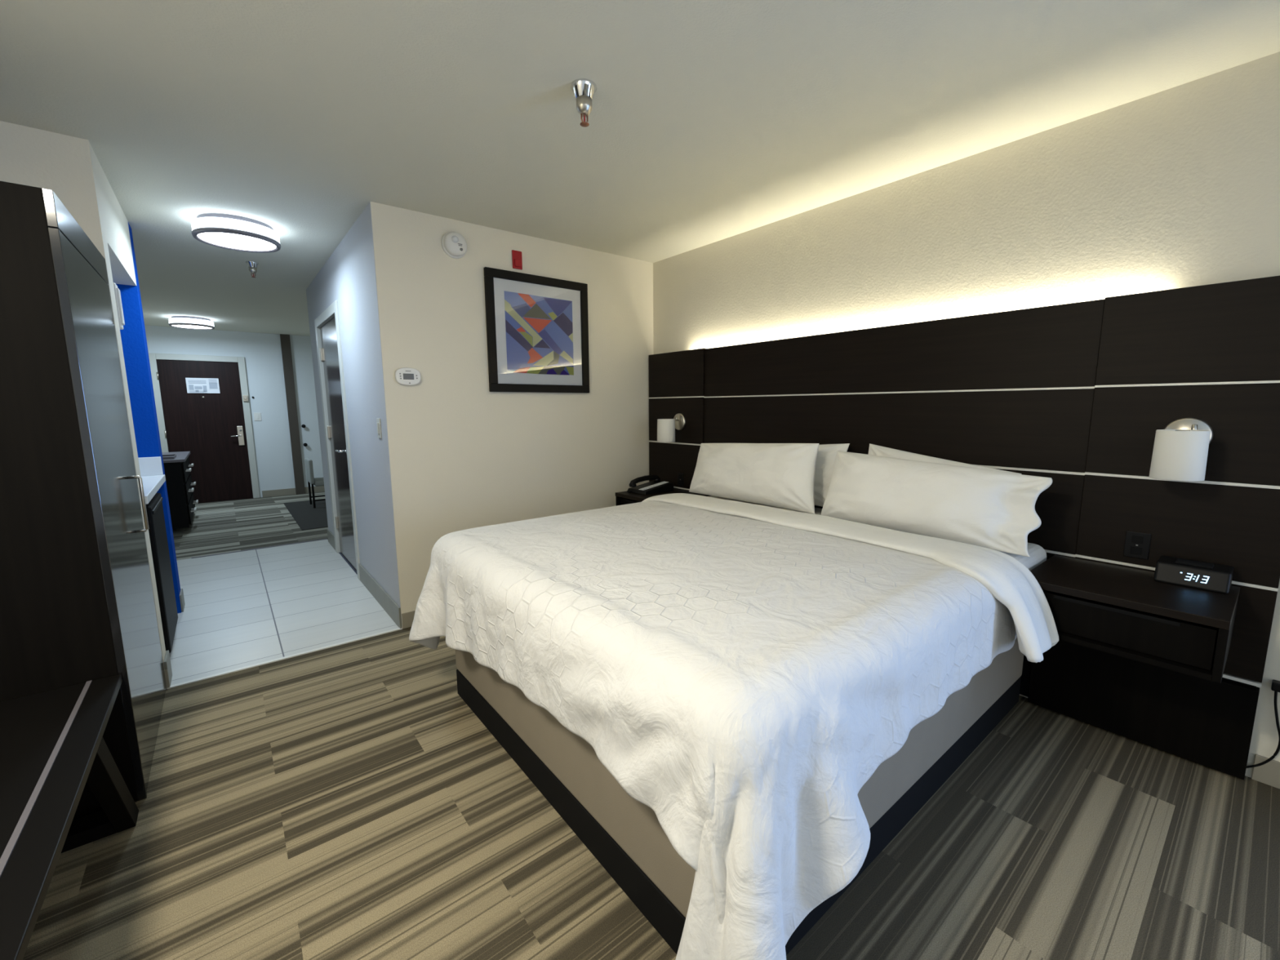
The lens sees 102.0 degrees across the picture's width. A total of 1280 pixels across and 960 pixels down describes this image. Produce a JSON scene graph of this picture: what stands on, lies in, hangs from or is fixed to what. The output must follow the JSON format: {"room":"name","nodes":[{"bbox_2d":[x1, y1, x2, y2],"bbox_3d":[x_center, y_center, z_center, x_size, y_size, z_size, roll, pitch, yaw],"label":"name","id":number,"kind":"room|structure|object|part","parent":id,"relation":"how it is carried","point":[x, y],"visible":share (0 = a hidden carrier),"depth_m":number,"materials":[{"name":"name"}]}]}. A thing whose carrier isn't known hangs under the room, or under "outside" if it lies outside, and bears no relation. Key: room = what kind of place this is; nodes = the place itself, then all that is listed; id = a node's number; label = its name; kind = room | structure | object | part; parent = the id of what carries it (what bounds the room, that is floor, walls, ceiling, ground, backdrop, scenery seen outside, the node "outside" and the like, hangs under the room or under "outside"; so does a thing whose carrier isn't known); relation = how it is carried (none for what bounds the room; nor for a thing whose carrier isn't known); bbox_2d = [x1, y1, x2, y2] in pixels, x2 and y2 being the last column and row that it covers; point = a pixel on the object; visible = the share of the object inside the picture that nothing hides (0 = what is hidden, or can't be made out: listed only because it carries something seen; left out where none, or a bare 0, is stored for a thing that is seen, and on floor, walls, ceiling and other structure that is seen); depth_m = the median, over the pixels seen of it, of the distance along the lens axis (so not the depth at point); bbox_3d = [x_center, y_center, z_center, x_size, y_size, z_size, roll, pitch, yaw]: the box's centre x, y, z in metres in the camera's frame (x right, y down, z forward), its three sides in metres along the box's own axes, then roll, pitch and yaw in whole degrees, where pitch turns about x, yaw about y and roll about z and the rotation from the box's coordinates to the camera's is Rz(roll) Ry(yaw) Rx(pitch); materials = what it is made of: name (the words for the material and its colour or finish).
{"room":"hotel room","nodes":[
{"label":"hotel room","id":0,"kind":"room"},
{"bbox_2d":[94,154,136,285],"bbox_3d":[-2.984,-1.268,2.482,0.700,0.370,1.060,-7,10,-38],"label":"wall niche","id":1,"kind":"object","parent":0,"point":[116,223],"visible":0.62,"depth_m":2.66,"materials":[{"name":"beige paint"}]},
{"bbox_2d":[115,222,181,613],"bbox_3d":[-3.363,-0.308,3.102,0.700,2.440,0.170,-7,10,-38],"label":"wall partition","id":2,"kind":"structure","parent":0,"point":[133,335],"depth_m":3.20,"materials":[{"name":"blue paint"}]},
{"bbox_2d":[163,588,184,686],"bbox_3d":[-2.743,0.868,2.992,0.111,0.135,1.387,-7,10,-38],"label":"baseboard","id":3,"kind":"structure","parent":2,"relation":"attached to","point":[167,665],"depth_m":2.57,"materials":[{"name":"tile"}]},
{"bbox_2d":[144,324,323,497],"bbox_3d":[-5.792,-0.948,7.732,2.770,2.440,0.100,-7,10,-38],"label":"wall","id":4,"kind":"structure","parent":0,"point":[261,353],"depth_m":7.82,"materials":[{"name":"white paint"}]},
{"bbox_2d":[148,352,259,503],"bbox_3d":[-6.158,-0.713,7.377,1.035,2.080,0.140,-7,10,-38],"label":"door","id":5,"kind":"structure","parent":4,"relation":"in","point":[215,428],"depth_m":7.41,"materials":[{"name":"brown wood"}]},
{"bbox_2d":[185,377,220,393],"bbox_3d":[-6.154,-1.329,7.303,0.355,0.210,0.008,-7,10,-38],"label":"notice","id":6,"kind":"object","parent":5,"relation":"attached to","point":[194,385],"visible":1,"depth_m":7.30,"materials":[{"name":"white paper"}]},
{"bbox_3d":[-5.867,-0.651,7.621,0.070,0.285,0.020,-7,10,-38],"label":"handle plate","id":7,"kind":"part","parent":5,"relation":"part of","materials":[{"name":"silver metal"}]},
{"bbox_2d":[253,413,261,421],"bbox_3d":[-5.703,-0.943,7.734,0.085,0.120,0.011,-7,10,-38],"label":"light switch","id":8,"kind":"object","parent":4,"relation":"attached to","point":[257,416],"visible":1,"depth_m":7.73,"materials":[{"name":"white plastic"}]},
{"bbox_2d":[280,333,305,494],"bbox_3d":[-5.352,-0.988,7.996,0.120,2.440,0.035,-7,10,-38],"label":"trim","id":9,"kind":"structure","parent":4,"relation":"attached to","point":[285,339],"depth_m":7.98,"materials":[{"name":"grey paint"}]},
{"bbox_2d":[262,485,324,497],"bbox_3d":[-5.201,0.151,8.291,1.360,0.100,0.010,-7,10,-38],"label":"baseboard","id":10,"kind":"structure","parent":4,"relation":"attached to","point":[269,493],"depth_m":8.05,"materials":[{"name":"plastic"}]},
{"bbox_2d":[0,120,653,670],"bbox_3d":[-1.404,-0.323,3.115,3.772,2.440,0.142,-7,10,-38],"label":"wall","id":11,"kind":"structure","parent":0,"point":[464,455],"depth_m":3.24,"materials":[{"name":"beige paint"}]},
{"bbox_2d":[113,282,124,329],"bbox_3d":[-2.421,-0.796,2.372,0.073,0.200,0.075,-7,10,-38],"label":"wall light","id":12,"kind":"object","parent":11,"relation":"attached to","point":[117,295],"visible":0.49,"depth_m":2.37,"materials":[{"name":"white plastic"}]},
{"bbox_2d":[164,669,169,688],"bbox_3d":[-2.542,0.989,2.273,0.711,0.095,0.009,-7,10,-38],"label":"baseboard","id":13,"kind":"structure","parent":11,"relation":"attached to","point":[166,677],"depth_m":2.49,"materials":[{"name":"plastic"}]},
{"bbox_2d":[394,367,421,385],"bbox_3d":[-1.348,-0.601,3.012,0.140,0.100,0.028,-7,10,-38],"label":"thermostat","id":14,"kind":"object","parent":11,"relation":"attached to","point":[404,375],"visible":1,"depth_m":3.00,"materials":[{"name":"white plastic"}]},
{"bbox_2d":[401,610,415,628],"bbox_3d":[-0.661,0.764,3.768,2.006,0.095,0.009,-7,10,-38],"label":"baseboard","id":15,"kind":"structure","parent":11,"relation":"attached to","point":[407,618],"depth_m":3.16,"materials":[{"name":"plastic"}]},
{"bbox_2d":[441,231,466,258],"bbox_3d":[-1.093,-1.403,3.082,0.150,0.150,0.072,-7,10,-38],"label":"smoke detector","id":16,"kind":"object","parent":11,"relation":"attached to","point":[454,244],"visible":1,"depth_m":3.07,"materials":[{"name":"white plastic"}]},
{"bbox_2d":[511,249,522,270],"bbox_3d":[-0.792,-1.424,3.354,0.067,0.113,0.024,-7,10,-38],"label":"fire alarm strobe","id":17,"kind":"object","parent":11,"relation":"attached to","point":[517,259],"visible":1,"depth_m":3.35,"materials":[{"name":"red plastic"}]},
{"bbox_2d":[483,266,589,392],"bbox_3d":[-0.671,-0.979,3.507,0.753,0.763,0.028,-7,10,-38],"label":"framed picture","id":18,"kind":"object","parent":11,"relation":"attached to","point":[537,326],"visible":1,"depth_m":3.49,"materials":[{"name":"black"}]},
{"bbox_2d":[503,290,573,375],"bbox_3d":[-0.671,-0.979,3.511,0.507,0.515,0.002,-7,10,-38],"label":"print","id":19,"kind":"object","parent":18,"relation":"attached to","point":[539,326],"depth_m":3.50,"materials":[{"name":"multicoloured paper"}]},
{"bbox_2d":[306,201,402,627],"bbox_3d":[-2.252,-0.451,4.060,0.120,2.440,2.692,-7,10,-38],"label":"wall","id":20,"kind":"structure","parent":0,"point":[348,277],"depth_m":3.41,"materials":[{"name":"grey paint"}]},
{"bbox_2d":[314,300,359,580],"bbox_3d":[-2.518,-0.317,4.324,0.131,2.105,1.080,-7,10,-38],"label":"door","id":21,"kind":"structure","parent":20,"relation":"in","point":[327,329],"depth_m":4.35,"materials":[{"name":"silver wood"}]},
{"bbox_3d":[-2.345,-0.227,4.063,0.061,0.019,0.119,-7,10,-38],"label":"lever","id":22,"kind":"part","parent":21,"relation":"part of","materials":[{"name":"silver metal"}]},
{"bbox_2d":[327,528,401,628],"bbox_3d":[-2.295,0.697,4.179,0.011,0.135,2.696,-7,10,-38],"label":"baseboard","id":23,"kind":"structure","parent":20,"relation":"attached to","point":[385,601],"depth_m":3.53,"materials":[{"name":"tile"}]},
{"bbox_2d":[376,417,382,438],"bbox_3d":[-1.572,-0.312,3.117,0.013,0.120,0.075,-7,10,-38],"label":"light switch","id":24,"kind":"object","parent":20,"relation":"attached to","point":[378,420],"visible":1,"depth_m":3.10,"materials":[{"name":"grey paint"}]},
{"bbox_2d":[0,0,1279,336],"bbox_3d":[-1.228,-1.539,2.711,3.772,0.080,13.250,-7,10,-38],"label":"ceiling","id":25,"kind":"structure","parent":0,"point":[709,122],"depth_m":1.89,"materials":[{"name":"white paint"}]},
{"bbox_2d":[168,315,214,329],"bbox_3d":[-5.524,-1.937,6.391,0.432,0.108,0.432,-7,10,-38],"label":"ceiling light","id":26,"kind":"object","parent":25,"relation":"attached to","point":[180,322],"visible":1,"depth_m":6.27,"materials":[{"name":"grey plastic"}]},
{"bbox_2d":[168,317,213,326],"bbox_3d":[-5.524,-1.934,6.391,0.424,0.058,0.424,-7,10,-38],"label":"diffuser","id":27,"kind":"object","parent":26,"relation":"attached to","point":[173,322],"depth_m":6.25,"materials":[{"name":"white plastic"}]},
{"bbox_2d":[172,324,211,328],"bbox_3d":[-5.523,-1.889,6.398,0.392,0.008,0.392,-7,10,-38],"label":"diffuser","id":28,"kind":"object","parent":26,"relation":"attached to","point":[187,326],"depth_m":6.38,"materials":[{"name":"white plastic"}]},
{"bbox_2d":[191,213,280,253],"bbox_3d":[-2.450,-1.499,3.156,0.432,0.108,0.432,-7,10,-38],"label":"ceiling light","id":29,"kind":"object","parent":25,"relation":"attached to","point":[226,231],"visible":1,"depth_m":3.06,"materials":[{"name":"grey plastic"}]},
{"bbox_2d":[191,217,279,243],"bbox_3d":[-2.450,-1.496,3.156,0.424,0.058,0.424,-7,10,-38],"label":"diffuser","id":30,"kind":"object","parent":29,"relation":"attached to","point":[239,225],"depth_m":3.03,"materials":[{"name":"white plastic"}]},
{"bbox_2d":[197,232,275,250],"bbox_3d":[-2.450,-1.452,3.162,0.392,0.008,0.392,-7,10,-38],"label":"diffuser","id":31,"kind":"object","parent":29,"relation":"attached to","point":[230,241],"depth_m":3.14,"materials":[{"name":"white plastic"}]},
{"bbox_2d":[245,261,258,277],"bbox_3d":[-2.968,-1.611,3.976,0.082,0.110,0.082,-7,10,-38],"label":"sprinkler","id":32,"kind":"object","parent":25,"relation":"attached to","point":[252,265],"visible":1,"depth_m":3.96,"materials":[{"name":"silver metal"}]},
{"bbox_2d":[570,78,596,127],"bbox_3d":[-0.196,-1.318,1.826,0.092,0.124,0.092,-7,10,-38],"label":"sprinkler","id":33,"kind":"object","parent":25,"relation":"attached to","point":[584,90],"visible":1,"depth_m":1.80,"materials":[{"name":"silver metal"}]},
{"bbox_2d":[22,491,1279,959],"bbox_3d":[-1.211,0.946,3.063,3.772,0.060,13.250,-7,10,-38],"label":"floor","id":34,"kind":"structure","parent":0,"point":[344,802],"depth_m":1.61,"materials":[{"name":"carpet"}]},
{"bbox_2d":[0,674,138,959],"bbox_3d":[-1.048,1.054,0.412,0.652,0.468,2.928,-7,10,-38],"label":"bench","id":35,"kind":"object","parent":34,"relation":"on","point":[52,744],"visible":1,"depth_m":1.28,"materials":[{"name":"black laminate"}]},
{"bbox_3d":[-1.903,1.119,1.501,0.558,0.045,0.085,-7,10,-38],"label":"floor rail","id":36,"kind":"part","parent":35,"relation":"part of","materials":[{"name":"laminate"}]},
{"bbox_3d":[-1.569,0.912,1.536,0.044,0.440,0.404,-7,10,-38],"label":"leg","id":37,"kind":"part","parent":35,"relation":"part of","materials":[{"name":"laminate"}]},
{"bbox_2d":[0,181,166,820],"bbox_3d":[-2.242,0.108,1.803,0.720,1.967,0.901,-7,10,-38],"label":"wardrobe","id":38,"kind":"object","parent":34,"relation":"on","point":[77,606],"visible":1,"depth_m":1.60,"materials":[{"name":"laminate"}]},
{"bbox_3d":[-2.007,-0.843,1.864,0.022,0.105,0.901,-7,10,-38],"label":"rail","id":39,"kind":"part","parent":38,"relation":"part of","materials":[{"name":"metal"}]},
{"bbox_3d":[-1.724,0.179,1.661,0.022,1.860,0.017,-7,10,-38],"label":"rail","id":40,"kind":"part","parent":38,"relation":"part of","materials":[{"name":"metal"}]},
{"bbox_3d":[-2.007,0.126,2.008,0.022,1.847,0.882,-7,10,-38],"label":"door","id":41,"kind":"part","parent":38,"relation":"part of","materials":[{"name":"metal"}]},
{"bbox_3d":[-2.108,0.102,2.182,0.041,0.240,0.012,-7,10,-38],"label":"handle","id":42,"kind":"part","parent":38,"relation":"part of","materials":[{"name":"silver metal"}]},
{"bbox_2d":[146,493,177,653],"bbox_3d":[-2.882,0.550,2.709,0.622,0.845,0.600,-7,10,-38],"label":"mini fridge","id":43,"kind":"object","parent":34,"relation":"on","point":[157,531],"visible":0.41,"depth_m":2.76,"materials":[{"name":"black metal"}]},
{"bbox_2d":[161,451,198,528],"bbox_3d":[-5.575,0.105,5.960,0.696,0.750,1.370,-7,10,-38],"label":"base cabinet","id":44,"kind":"object","parent":34,"relation":"on","point":[177,470],"visible":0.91,"depth_m":5.61,"materials":[{"name":"black wood"}]},
{"bbox_2d":[162,453,176,459],"bbox_3d":[-5.222,-0.252,5.700,0.170,0.025,0.400,-7,10,-38],"label":"tray","id":45,"kind":"object","parent":44,"relation":"on","point":[164,456],"visible":0.59,"depth_m":5.80,"materials":[{"name":"grey"}]},
{"bbox_3d":[-5.143,-0.106,5.862,0.017,0.210,0.640,-7,10,-38],"label":"drawer","id":46,"kind":"part","parent":44,"relation":"part of","materials":[{"name":"laminate"}]},
{"bbox_3d":[-5.141,0.122,5.894,0.017,0.210,0.640,-7,10,-38],"label":"drawer","id":47,"kind":"part","parent":44,"relation":"part of","materials":[{"name":"laminate"}]},
{"bbox_3d":[-5.553,-0.175,6.367,0.017,0.210,0.630,-7,10,-38],"label":"drawer","id":48,"kind":"part","parent":44,"relation":"part of","materials":[{"name":"laminate"}]},
{"bbox_3d":[-5.552,0.053,6.400,0.017,0.210,0.630,-7,10,-38],"label":"drawer","id":49,"kind":"part","parent":44,"relation":"part of","materials":[{"name":"laminate"}]},
{"bbox_3d":[-5.140,0.349,5.926,0.017,0.210,0.640,-7,10,-38],"label":"drawer","id":50,"kind":"part","parent":44,"relation":"part of","materials":[{"name":"laminate"}]},
{"bbox_3d":[-5.550,0.281,6.432,0.017,0.210,0.630,-7,10,-38],"label":"drawer","id":51,"kind":"part","parent":44,"relation":"part of","materials":[{"name":"laminate"}]},
{"bbox_2d":[191,538,327,558],"bbox_3d":[-3.630,0.654,5.004,1.062,0.005,0.020,-7,10,-38],"label":"trim","id":52,"kind":"structure","parent":34,"relation":"on","point":[322,539],"depth_m":4.96,"materials":[{"name":"grey metal"}]},
{"bbox_2d":[167,627,402,688],"bbox_3d":[-1.862,0.951,2.825,1.062,0.006,0.024,-7,10,-38],"label":"trim","id":53,"kind":"structure","parent":34,"relation":"on","point":[397,628],"depth_m":2.77,"materials":[{"name":"silver metal"}]},
{"bbox_2d":[283,500,328,530],"bbox_3d":[-4.096,0.405,6.774,0.765,0.008,2.130,-7,10,-38],"label":"floor mat","id":54,"kind":"object","parent":34,"relation":"on","point":[308,517],"visible":0.46,"depth_m":6.58,"materials":[{"name":"grey"}]},
{"bbox_2d":[305,457,325,508],"bbox_3d":[-4.330,0.017,7.172,0.425,0.652,0.440,-7,10,-38],"label":"chair","id":55,"kind":"object","parent":54,"relation":"on","point":[317,482],"visible":0.59,"depth_m":6.94,"materials":[{"name":"grey fabric"}]},
{"bbox_3d":[-4.592,0.174,7.214,0.024,0.332,0.024,-7,10,-38],"label":"leg","id":56,"kind":"part","parent":55,"relation":"part of","materials":[{"name":"black plastic"}]},
{"bbox_3d":[-4.479,-0.125,7.032,0.045,0.330,0.400,-7,10,-38],"label":"backrest","id":57,"kind":"part","parent":55,"relation":"part of","materials":[{"name":"grey fabric"}]},
{"bbox_3d":[-4.367,0.212,6.936,0.024,0.332,0.024,-7,10,-38],"label":"leg","id":58,"kind":"part","parent":55,"relation":"part of","materials":[{"name":"black plastic"}]},
{"bbox_3d":[-4.313,0.014,7.186,0.380,0.070,0.440,-7,10,-38],"label":"seat","id":59,"kind":"part","parent":55,"relation":"part of","materials":[{"name":"grey fabric"}]},
{"bbox_2d":[455,495,1046,955],"bbox_3d":[0.398,0.635,2.326,1.985,0.742,1.810,-7,10,-38],"label":"bed","id":60,"kind":"object","parent":34,"relation":"on","point":[624,834],"visible":0.3,"depth_m":1.62,"materials":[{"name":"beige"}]},
{"bbox_2d":[408,493,1058,959],"bbox_3d":[0.137,0.615,2.097,1.771,0.784,2.116,-7,10,-38],"label":"duvet","id":61,"kind":"object","parent":60,"relation":"on","point":[741,671],"visible":1,"depth_m":1.35,"materials":[{"name":"white fabric"}]},
{"bbox_2d":[688,443,819,514],"bbox_3d":[0.652,-0.055,3.054,0.245,0.353,0.961,-7,10,-38],"label":"pillow","id":62,"kind":"object","parent":60,"relation":"on","point":[780,475],"visible":1,"depth_m":2.90,"materials":[{"name":"white fabric"}]},
{"bbox_2d":[813,443,849,506],"bbox_3d":[0.828,-0.066,3.129,0.178,0.347,0.864,-7,10,-38],"label":"pillow","id":63,"kind":"object","parent":60,"relation":"on","point":[826,455],"visible":0.12,"depth_m":2.85,"materials":[{"name":"white fabric"}]},
{"bbox_3d":[0.397,0.417,2.295,1.985,0.302,1.810,-7,10,-38],"label":"mattress","id":64,"kind":"part","parent":60,"relation":"part of","materials":[{"name":"white fabric"}]},
{"bbox_2d":[820,450,1052,557],"bbox_3d":[1.248,0.071,2.318,0.276,0.339,0.908,-7,10,-38],"label":"pillow","id":65,"kind":"object","parent":60,"relation":"on","point":[993,509],"visible":0.94,"depth_m":2.17,"materials":[{"name":"white fabric"}]},
{"bbox_2d":[867,443,1021,474],"bbox_3d":[1.390,0.026,2.434,0.180,0.352,0.766,-7,10,-38],"label":"pillow","id":66,"kind":"object","parent":60,"relation":"on","point":[874,450],"visible":0.09,"depth_m":2.53,"materials":[{"name":"white fabric"}]},
{"bbox_2d":[653,51,1279,777],"bbox_3d":[2.263,-0.140,1.654,0.100,2.440,6.948,-7,10,-38],"label":"wall","id":67,"kind":"structure","parent":0,"point":[1179,186],"depth_m":2.18,"materials":[{"name":"beige paint"}]},
{"bbox_2d":[648,275,1279,779],"bbox_3d":[1.118,0.031,2.984,0.055,1.720,3.274,-7,10,-38],"label":"headboard","id":68,"kind":"object","parent":67,"relation":"attached to","point":[1077,395],"visible":0.52,"depth_m":2.08,"materials":[{"name":"brown laminate"}]},
{"bbox_2d":[615,488,709,506],"bbox_3d":[0.158,0.194,3.803,0.462,0.193,0.515,-7,10,-38],"label":"nightstand","id":69,"kind":"object","parent":68,"relation":"attached to","point":[623,497],"visible":0.16,"depth_m":3.78,"materials":[{"name":"brown laminate"}]},
{"bbox_3d":[0.004,0.181,3.997,0.457,0.167,0.020,-7,10,-38],"label":"panel","id":70,"kind":"part","parent":69,"relation":"part of","materials":[{"name":"laminate"}]},
{"bbox_3d":[0.149,0.206,3.797,0.380,0.128,0.467,-7,10,-38],"label":"drawer","id":71,"kind":"part","parent":69,"relation":"part of","materials":[{"name":"laminate"}]},
{"bbox_2d":[626,475,673,494],"bbox_3d":[0.066,0.032,3.878,0.326,0.111,0.210,-7,10,-38],"label":"telephone","id":72,"kind":"object","parent":69,"relation":"on","point":[656,486],"visible":1,"depth_m":3.86,"materials":[{"name":"black plastic"}]},
{"bbox_3d":[0.104,0.043,3.862,0.250,0.037,0.055,-7,10,-38],"label":"label panel","id":73,"kind":"part","parent":72,"relation":"part of","materials":[{"name":"white paper"}]},
{"bbox_2d":[657,413,685,442],"bbox_3d":[0.222,-0.389,3.846,0.208,0.208,0.134,-7,10,-38],"label":"wall sconce","id":74,"kind":"object","parent":68,"relation":"attached to","point":[666,428],"visible":1,"depth_m":3.78,"materials":[{"name":"white fabric"}]},
{"bbox_3d":[0.193,-0.366,3.826,0.134,0.167,0.134,-7,10,-38],"label":"lamp shade","id":75,"kind":"part","parent":74,"relation":"part of","materials":[{"name":"white fabric"}]},
{"bbox_3d":[0.274,-0.116,4.008,0.029,0.330,0.602,-7,10,-38],"label":"panel","id":76,"kind":"part","parent":68,"relation":"part of","materials":[{"name":"brown laminate"}]},
{"bbox_3d":[0.271,-0.456,3.960,0.029,0.334,0.602,-7,10,-38],"label":"panel","id":77,"kind":"part","parent":68,"relation":"part of","materials":[{"name":"brown laminate"}]},
{"bbox_3d":[0.269,-0.796,3.912,0.029,0.332,0.602,-7,10,-38],"label":"panel","id":78,"kind":"part","parent":68,"relation":"part of","materials":[{"name":"brown laminate"}]},
{"bbox_3d":[1.139,0.369,3.001,0.018,0.326,2.139,-7,10,-38],"label":"panel","id":79,"kind":"part","parent":68,"relation":"part of","materials":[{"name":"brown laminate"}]},
{"bbox_3d":[1.135,-0.308,2.905,0.018,0.334,2.139,-7,10,-38],"label":"panel","id":80,"kind":"part","parent":68,"relation":"part of","materials":[{"name":"brown laminate"}]},
{"bbox_3d":[1.133,-0.648,2.857,0.018,0.332,2.139,-7,10,-38],"label":"panel","id":81,"kind":"part","parent":68,"relation":"part of","materials":[{"name":"brown laminate"}]},
{"bbox_3d":[1.137,0.032,2.953,0.018,0.330,2.139,-7,10,-38],"label":"panel","id":82,"kind":"part","parent":68,"relation":"part of","materials":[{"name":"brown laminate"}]},
{"bbox_2d":[1030,555,1239,683],"bbox_3d":[1.733,0.459,1.861,0.462,0.193,0.515,-7,10,-38],"label":"nightstand","id":83,"kind":"object","parent":68,"relation":"attached to","point":[1123,611],"visible":0.77,"depth_m":1.71,"materials":[{"name":"brown laminate"}]},
{"bbox_3d":[1.725,0.471,1.855,0.380,0.128,0.467,-7,10,-38],"label":"drawer","id":84,"kind":"part","parent":83,"relation":"part of","materials":[{"name":"laminate"}]},
{"bbox_3d":[1.736,0.545,1.874,0.457,0.018,0.475,-7,10,-38],"label":"panel","id":85,"kind":"part","parent":83,"relation":"part of","materials":[{"name":"laminate"}]},
{"bbox_2d":[1153,555,1234,594],"bbox_3d":[1.936,0.327,1.816,0.113,0.078,0.180,-7,10,-38],"label":"alarm clock","id":86,"kind":"object","parent":83,"relation":"on","point":[1209,576],"visible":1,"depth_m":1.79,"materials":[{"name":"black plastic"}]},
{"bbox_3d":[1.890,0.498,1.673,0.457,0.167,0.020,-7,10,-38],"label":"panel","id":87,"kind":"part","parent":83,"relation":"part of","materials":[{"name":"laminate"}]},
{"bbox_2d":[1123,530,1151,559],"bbox_3d":[1.904,0.250,1.987,0.010,0.100,0.070,-7,10,-38],"label":"wall outlet","id":88,"kind":"object","parent":68,"relation":"attached to","point":[1137,544],"visible":1,"depth_m":1.98,"materials":[{"name":"black plastic"}]},
{"bbox_2d":[1129,535,1143,555],"bbox_3d":[1.902,0.250,1.985,0.003,0.072,0.032,-7,10,-38],"label":"socket","id":89,"kind":"object","parent":88,"relation":"attached to","point":[1136,542],"depth_m":1.98,"materials":[{"name":"black plastic"}]},
{"bbox_3d":[1.944,0.857,2.061,0.045,0.333,0.634,-7,10,-38],"label":"panel","id":90,"kind":"part","parent":68,"relation":"part of","materials":[{"name":"laminate"}]},
{"bbox_3d":[1.973,0.506,1.966,0.025,0.326,0.530,-7,10,-38],"label":"panel","id":91,"kind":"part","parent":68,"relation":"part of","materials":[{"name":"brown laminate"}]},
{"bbox_3d":[1.971,0.169,1.919,0.025,0.330,0.530,-7,10,-38],"label":"panel","id":92,"kind":"part","parent":68,"relation":"part of","materials":[{"name":"brown laminate"}]},
{"bbox_2d":[1149,417,1213,481],"bbox_3d":[1.881,-0.111,1.801,0.208,0.208,0.134,-7,10,-38],"label":"wall sconce","id":93,"kind":"object","parent":68,"relation":"attached to","point":[1180,449],"visible":1,"depth_m":1.74,"materials":[{"name":"white fabric"}]},
{"bbox_3d":[1.930,-0.184,1.805,0.016,0.020,0.016,-7,10,-38],"label":"knob","id":94,"kind":"part","parent":93,"relation":"part of","materials":[{"name":"silver metal"}]},
{"bbox_3d":[1.969,-0.172,1.871,0.025,0.334,0.530,-7,10,-38],"label":"panel","id":95,"kind":"part","parent":68,"relation":"part of","materials":[{"name":"brown laminate"}]},
{"bbox_3d":[1.967,-0.511,1.823,0.025,0.332,0.530,-7,10,-38],"label":"panel","id":96,"kind":"part","parent":68,"relation":"part of","materials":[{"name":"brown laminate"}]},
{"bbox_2d":[1246,680,1279,768],"bbox_3d":[2.179,0.862,1.801,0.037,0.349,0.071,-7,10,-38],"label":"power cord","id":97,"kind":"object","parent":67,"relation":"attached to","point":[1275,686],"visible":0.98,"depth_m":1.78,"materials":[{"name":"black plastic"}]},
{"bbox_2d":[1251,754,1279,789],"bbox_3d":[3.293,1.205,0.473,0.009,0.095,3.550,-7,10,-38],"label":"baseboard","id":98,"kind":"structure","parent":67,"relation":"attached to","point":[1268,773],"depth_m":1.82,"materials":[{"name":"plastic"}]},
{"bbox_3d":[-3.237,-0.029,2.446,0.030,2.070,1.060,-7,10,-38],"label":"wall","id":99,"kind":"structure","parent":0,"visible":0},
{"bbox_2d":[137,456,165,504],"bbox_3d":[-2.959,0.015,2.677,0.682,0.155,1.060,-7,10,-38],"label":"countertop","id":100,"kind":"structure","parent":99,"relation":"attached to","point":[152,474],"depth_m":3.21,"materials":[{"name":"white stone"}]}
]}

